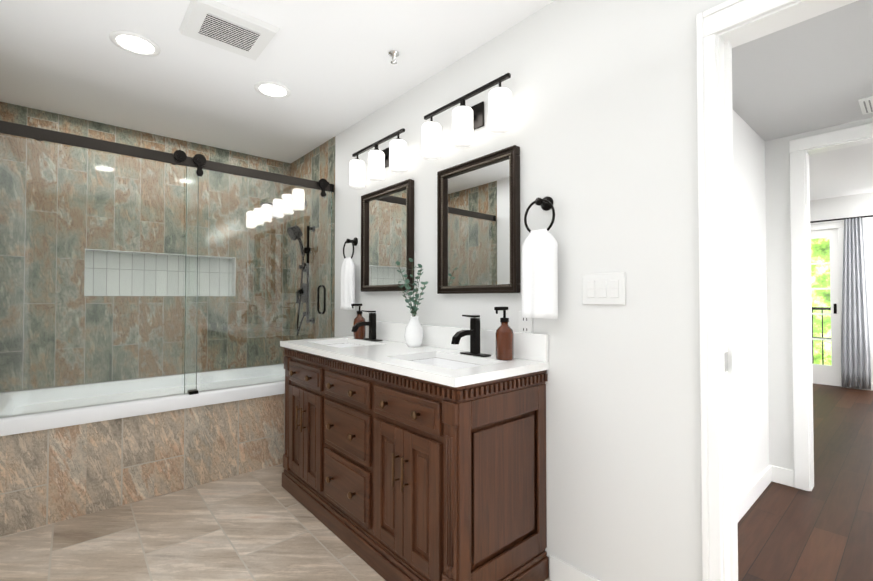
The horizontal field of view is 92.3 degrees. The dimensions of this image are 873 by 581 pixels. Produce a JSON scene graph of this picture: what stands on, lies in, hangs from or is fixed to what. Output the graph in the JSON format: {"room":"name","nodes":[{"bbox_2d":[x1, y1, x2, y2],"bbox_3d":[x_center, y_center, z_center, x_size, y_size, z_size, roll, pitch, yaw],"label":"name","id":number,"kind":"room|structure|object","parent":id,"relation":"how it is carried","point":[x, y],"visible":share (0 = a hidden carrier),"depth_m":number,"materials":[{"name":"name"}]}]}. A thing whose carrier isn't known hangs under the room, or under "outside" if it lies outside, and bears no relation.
{"room":"bathroom","nodes":[
{"label":"bathroom","id":0,"kind":"room"},
{"bbox_2d":[0,102,290,391],"bbox_3d":[-2.096,0.015,3.270,2.100,2.400,0.100,1,-1,-41],"label":"wall tile","id":1,"kind":"structure","parent":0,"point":[18,114],"depth_m":3.05,"materials":[{"name":"brown tile"}]},
{"bbox_2d":[84,249,235,295],"bbox_3d":[-2.101,-0.120,3.262,0.980,0.330,0.089,1,-1,-41],"label":"shower niche","id":2,"kind":"object","parent":1,"relation":"attached to","point":[127,264],"depth_m":3.24,"materials":[{"name":"grey tile"}]},
{"bbox_2d":[0,0,554,162],"bbox_3d":[-0.427,-1.268,1.363,2.100,0.100,5.200,1,-1,-41],"label":"ceiling","id":3,"kind":"structure","parent":0,"point":[331,67],"depth_m":2.22,"materials":[{"name":"white paint"}]},
{"bbox_2d":[109,31,160,56],"bbox_3d":[-1.470,-1.201,2.047,0.204,0.008,0.204,1,-1,-41],"label":"recessed light","id":4,"kind":"object","parent":3,"relation":"in","point":[134,43],"visible":1,"depth_m":2.04,"materials":[{"name":"white"}]},
{"bbox_2d":[179,0,279,60],"bbox_3d":[-0.957,-1.196,1.936,0.350,0.023,0.320,1,-1,-41],"label":"fan","id":5,"kind":"object","parent":3,"relation":"attached to","point":[229,26],"visible":0.98,"depth_m":1.90,"materials":[{"name":"white plastic"}]},
{"bbox_2d":[254,81,290,98],"bbox_3d":[-0.976,-1.194,2.501,0.204,0.008,0.204,1,-1,-41],"label":"recessed light","id":6,"kind":"object","parent":3,"relation":"in","point":[270,89],"visible":1,"depth_m":2.49,"materials":[{"name":"white"}]},
{"bbox_2d":[388,50,398,63],"bbox_3d":[-0.216,-1.180,2.127,0.055,0.048,0.056,1,-1,-41],"label":"sprinkler","id":7,"kind":"object","parent":3,"relation":"attached to","point":[393,54],"visible":1,"depth_m":2.12,"materials":[{"name":"silver metal"}]},
{"bbox_2d":[290,137,334,339],"bbox_3d":[-1.023,0.020,3.558,0.100,2.400,0.870,1,-1,-41],"label":"wall","id":8,"kind":"structure","parent":0,"point":[317,163],"depth_m":3.46,"materials":[{"name":"tile"}]},
{"bbox_2d":[260,198,314,335],"bbox_3d":[-1.226,-0.142,3.431,0.376,1.280,0.310,1,-1,-41],"label":"shower head","id":9,"kind":"object","parent":8,"relation":"attached to","point":[300,293],"depth_m":3.43,"materials":[{"name":"black metal"}]},
{"bbox_2d":[0,383,872,580],"bbox_3d":[2.625,1.263,3.103,9.050,0.100,6.500,1,-1,-41],"label":"floor","id":10,"kind":"structure","parent":0,"point":[263,524],"depth_m":2.05,"materials":[{"name":"tile"}]},
{"bbox_2d":[0,363,284,536],"bbox_3d":[-1.778,0.926,2.886,1.894,0.565,0.867,1,-1,-41],"label":"bathtub","id":11,"kind":"object","parent":10,"relation":"on","point":[64,463],"visible":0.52,"depth_m":2.44,"materials":[{"name":"white plastic"}]},
{"bbox_2d":[0,120,333,416],"bbox_3d":[-1.500,-0.107,2.583,1.892,1.490,0.125,1,-1,-41],"label":"shower door","id":12,"kind":"structure","parent":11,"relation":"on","point":[199,162],"depth_m":2.50,"materials":[{"name":"clear glass"}]},
{"bbox_2d":[280,310,548,580],"bbox_3d":[-0.256,0.656,2.154,0.558,1.082,1.570,1,-1,-41],"label":"bathroom vanity","id":13,"kind":"object","parent":10,"relation":"on","point":[403,461],"visible":1,"depth_m":1.69,"materials":[{"name":"brown wood"}]},
{"bbox_2d":[280,320,548,386],"bbox_3d":[-0.248,0.263,2.167,0.537,0.147,1.570,1,-1,-41],"label":"countertop","id":14,"kind":"structure","parent":13,"relation":"on","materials":[{"name":"white stone"}]},
{"bbox_2d":[351,304,365,338],"bbox_3d":[-0.508,0.199,2.724,0.096,0.228,0.078,1,-1,-41],"label":"soap dispenser","id":15,"kind":"object","parent":14,"relation":"on","point":[360,333],"visible":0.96,"depth_m":2.70,"materials":[{"name":"orange glass"}]},
{"bbox_2d":[395,258,427,346],"bbox_3d":[-0.131,0.061,2.258,0.160,0.488,0.302,1,-1,-41],"label":"vase","id":16,"kind":"object","parent":14,"relation":"on","point":[414,335],"visible":1,"depth_m":2.25,"materials":[{"name":"white ceramic"}]},
{"bbox_2d":[494,307,513,360],"bbox_3d":[0.287,0.183,1.806,0.096,0.228,0.078,1,-1,-41],"label":"soap dispenser","id":17,"kind":"object","parent":14,"relation":"on","point":[504,342],"visible":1,"depth_m":1.78,"materials":[{"name":"orange glass"}]},
{"bbox_2d":[335,0,727,580],"bbox_3d":[0.646,-0.013,1.630,0.100,2.400,4.230,1,-1,-41],"label":"wall","id":18,"kind":"structure","parent":0,"point":[602,134],"depth_m":1.58,"materials":[{"name":"white paint"}]},
{"bbox_2d":[341,237,357,309],"bbox_3d":[-0.607,-0.121,2.928,0.097,0.507,0.172,1,-1,-41],"label":"towel ring","id":19,"kind":"object","parent":18,"relation":"attached to","point":[348,283],"visible":0.96,"depth_m":2.88,"materials":[{"name":"white fabric"}]},
{"bbox_2d":[341,257,354,309],"bbox_3d":[-0.622,-0.049,2.913,0.056,0.362,0.172,1,-1,-41],"label":"towel","id":20,"kind":"object","parent":19,"relation":"hanging from","point":[348,266],"depth_m":2.87,"materials":[{"name":"white fabric"}]},
{"bbox_2d":[349,128,406,187],"bbox_3d":[-0.362,-0.810,2.626,0.137,0.229,0.575,1,-1,-41],"label":"sconce","id":21,"kind":"object","parent":18,"relation":"attached to","point":[393,156],"visible":1,"depth_m":2.57,"materials":[{"name":"white glass"}]},
{"bbox_2d":[361,179,413,291],"bbox_3d":[-0.322,-0.320,2.646,0.038,0.650,0.545,1,-1,-41],"label":"framed mirror","id":22,"kind":"object","parent":18,"relation":"attached to","point":[387,228],"visible":0.94,"depth_m":2.63,"materials":[{"name":"mirror"}]},
{"bbox_2d":[422,73,511,158],"bbox_3d":[0.140,-0.825,2.046,0.137,0.229,0.580,1,-1,-41],"label":"sconce","id":23,"kind":"object","parent":18,"relation":"attached to","point":[467,121],"visible":1,"depth_m":1.99,"materials":[{"name":"white glass"}]},
{"bbox_2d":[437,145,519,293],"bbox_3d":[0.189,-0.313,2.056,0.038,0.655,0.525,1,-1,-41],"label":"framed mirror","id":24,"kind":"object","parent":18,"relation":"attached to","point":[478,225],"visible":1,"depth_m":2.03,"materials":[{"name":"mirror"}]},
{"bbox_2d":[519,311,532,332],"bbox_3d":[0.391,0.148,1.838,0.008,0.115,0.073,1,-1,-41],"label":"outlet","id":25,"kind":"object","parent":18,"relation":"attached to","point":[525,325],"visible":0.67,"depth_m":1.83,"materials":[{"name":"white plastic"}]},
{"bbox_2d":[522,196,557,318],"bbox_3d":[0.430,-0.142,1.730,0.097,0.507,0.172,1,-1,-41],"label":"towel ring","id":26,"kind":"object","parent":18,"relation":"attached to","point":[539,273],"visible":1,"depth_m":1.68,"materials":[{"name":"white fabric"}]},
{"bbox_2d":[549,554,599,580],"bbox_3d":[0.653,1.136,1.515,0.014,0.100,0.564,1,-1,-41],"label":"baseboard","id":27,"kind":"structure","parent":18,"relation":"attached to","point":[561,570],"depth_m":1.67,"materials":[{"name":"white wood"}]},
{"bbox_2d":[582,272,625,304],"bbox_3d":[0.622,-0.006,1.568,0.014,0.119,0.168,1,-1,-41],"label":"switch plate","id":28,"kind":"object","parent":18,"relation":"attached to","point":[603,288],"visible":1,"depth_m":1.56,"materials":[{"name":"white plastic"}]},
{"bbox_2d":[696,0,857,580],"bbox_3d":[1.191,0.149,0.991,0.144,2.055,0.965,1,-1,-41],"label":"door frame","id":29,"kind":"structure","parent":18,"relation":"attached to","point":[723,29],"depth_m":1.30,"materials":[{"name":"white wood"}]},
{"bbox_2d":[732,109,768,499],"bbox_3d":[1.421,-0.004,2.148,1.750,2.400,0.100,1,-1,-41],"label":"wall","id":30,"kind":"structure","parent":0,"point":[751,346],"depth_m":2.42,"materials":[{"name":"white paint"}]},
{"bbox_2d":[737,465,774,521],"bbox_3d":[1.467,1.145,2.090,1.730,0.100,0.017,1,-1,-41],"label":"baseboard","id":31,"kind":"structure","parent":30,"relation":"attached to","point":[747,499],"depth_m":2.38,"materials":[{"name":"white wood"}]},
{"bbox_2d":[732,0,872,140],"bbox_3d":[2.202,-1.033,1.354,1.870,0.100,4.350,1,-1,-41],"label":"ceiling","id":32,"kind":"structure","parent":0,"point":[813,73],"depth_m":1.89,"materials":[{"name":"white paint"}]},
{"bbox_2d":[858,96,872,114],"bbox_3d":[2.257,-0.962,2.168,0.240,0.012,0.090,1,-1,-41],"label":"ceiling vent","id":33,"kind":"object","parent":32,"relation":"in","point":[866,105],"visible":0.94,"depth_m":2.16,"materials":[{"name":"white plastic"}]},
{"bbox_2d":[765,117,872,469],"bbox_3d":[2.856,-0.048,1.903,0.100,2.480,4.350,1,-1,-41],"label":"wall","id":34,"kind":"structure","parent":0,"point":[779,309],"depth_m":2.63,"materials":[{"name":"white paint"}]},
{"bbox_2d":[789,123,872,490],"bbox_3d":[2.581,0.132,2.208,0.122,2.131,1.076,1,-1,-41],"label":"door frame","id":35,"kind":"structure","parent":34,"relation":"attached to","point":[802,149],"depth_m":2.54,"materials":[{"name":"white wood"}]},
{"bbox_2d":[812,307,830,364],"bbox_3d":[5.468,0.801,5.916,0.680,1.120,1.420,1,-1,-41],"label":"balcony railing","id":36,"kind":"object","parent":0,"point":[821,308],"depth_m":6.10,"materials":[{"name":"black metal"}]},
{"bbox_2d":[809,143,872,199],"bbox_3d":[4.482,-1.314,3.332,4.300,0.100,4.350,1,-1,-41],"label":"ceiling","id":37,"kind":"structure","parent":0,"point":[847,171],"depth_m":4.42,"materials":[{"name":"white paint"}]},
{"bbox_2d":[810,192,872,382],"bbox_3d":[6.032,-0.001,4.652,0.100,2.480,4.350,1,-1,-41],"label":"wall","id":38,"kind":"structure","parent":0,"point":[856,205],"depth_m":5.32,"materials":[{"name":"white paint"}]},
{"bbox_2d":[810,222,847,387],"bbox_3d":[5.142,0.186,5.644,0.093,2.140,0.560,1,-1,-41],"label":"french door","id":39,"kind":"structure","parent":38,"relation":"in","point":[827,374],"depth_m":5.54,"materials":[{"name":"white"}]},
{"bbox_2d":[810,215,872,389],"bbox_3d":[5.121,0.149,5.527,0.128,2.169,1.130,1,-1,-41],"label":"curtain","id":40,"kind":"object","parent":38,"relation":"hanging from","point":[855,359],"visible":1,"depth_m":5.29,"materials":[{"name":"grey fabric"}]},
{"label":"outside","id":41,"kind":"structure","parent":0,"visible":0},
{"bbox_2d":[810,238,831,364],"bbox_3d":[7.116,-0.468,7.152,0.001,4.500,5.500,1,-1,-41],"label":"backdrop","id":42,"kind":"structure","parent":41,"point":[821,275],"depth_m":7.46,"materials":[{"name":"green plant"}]}
]}

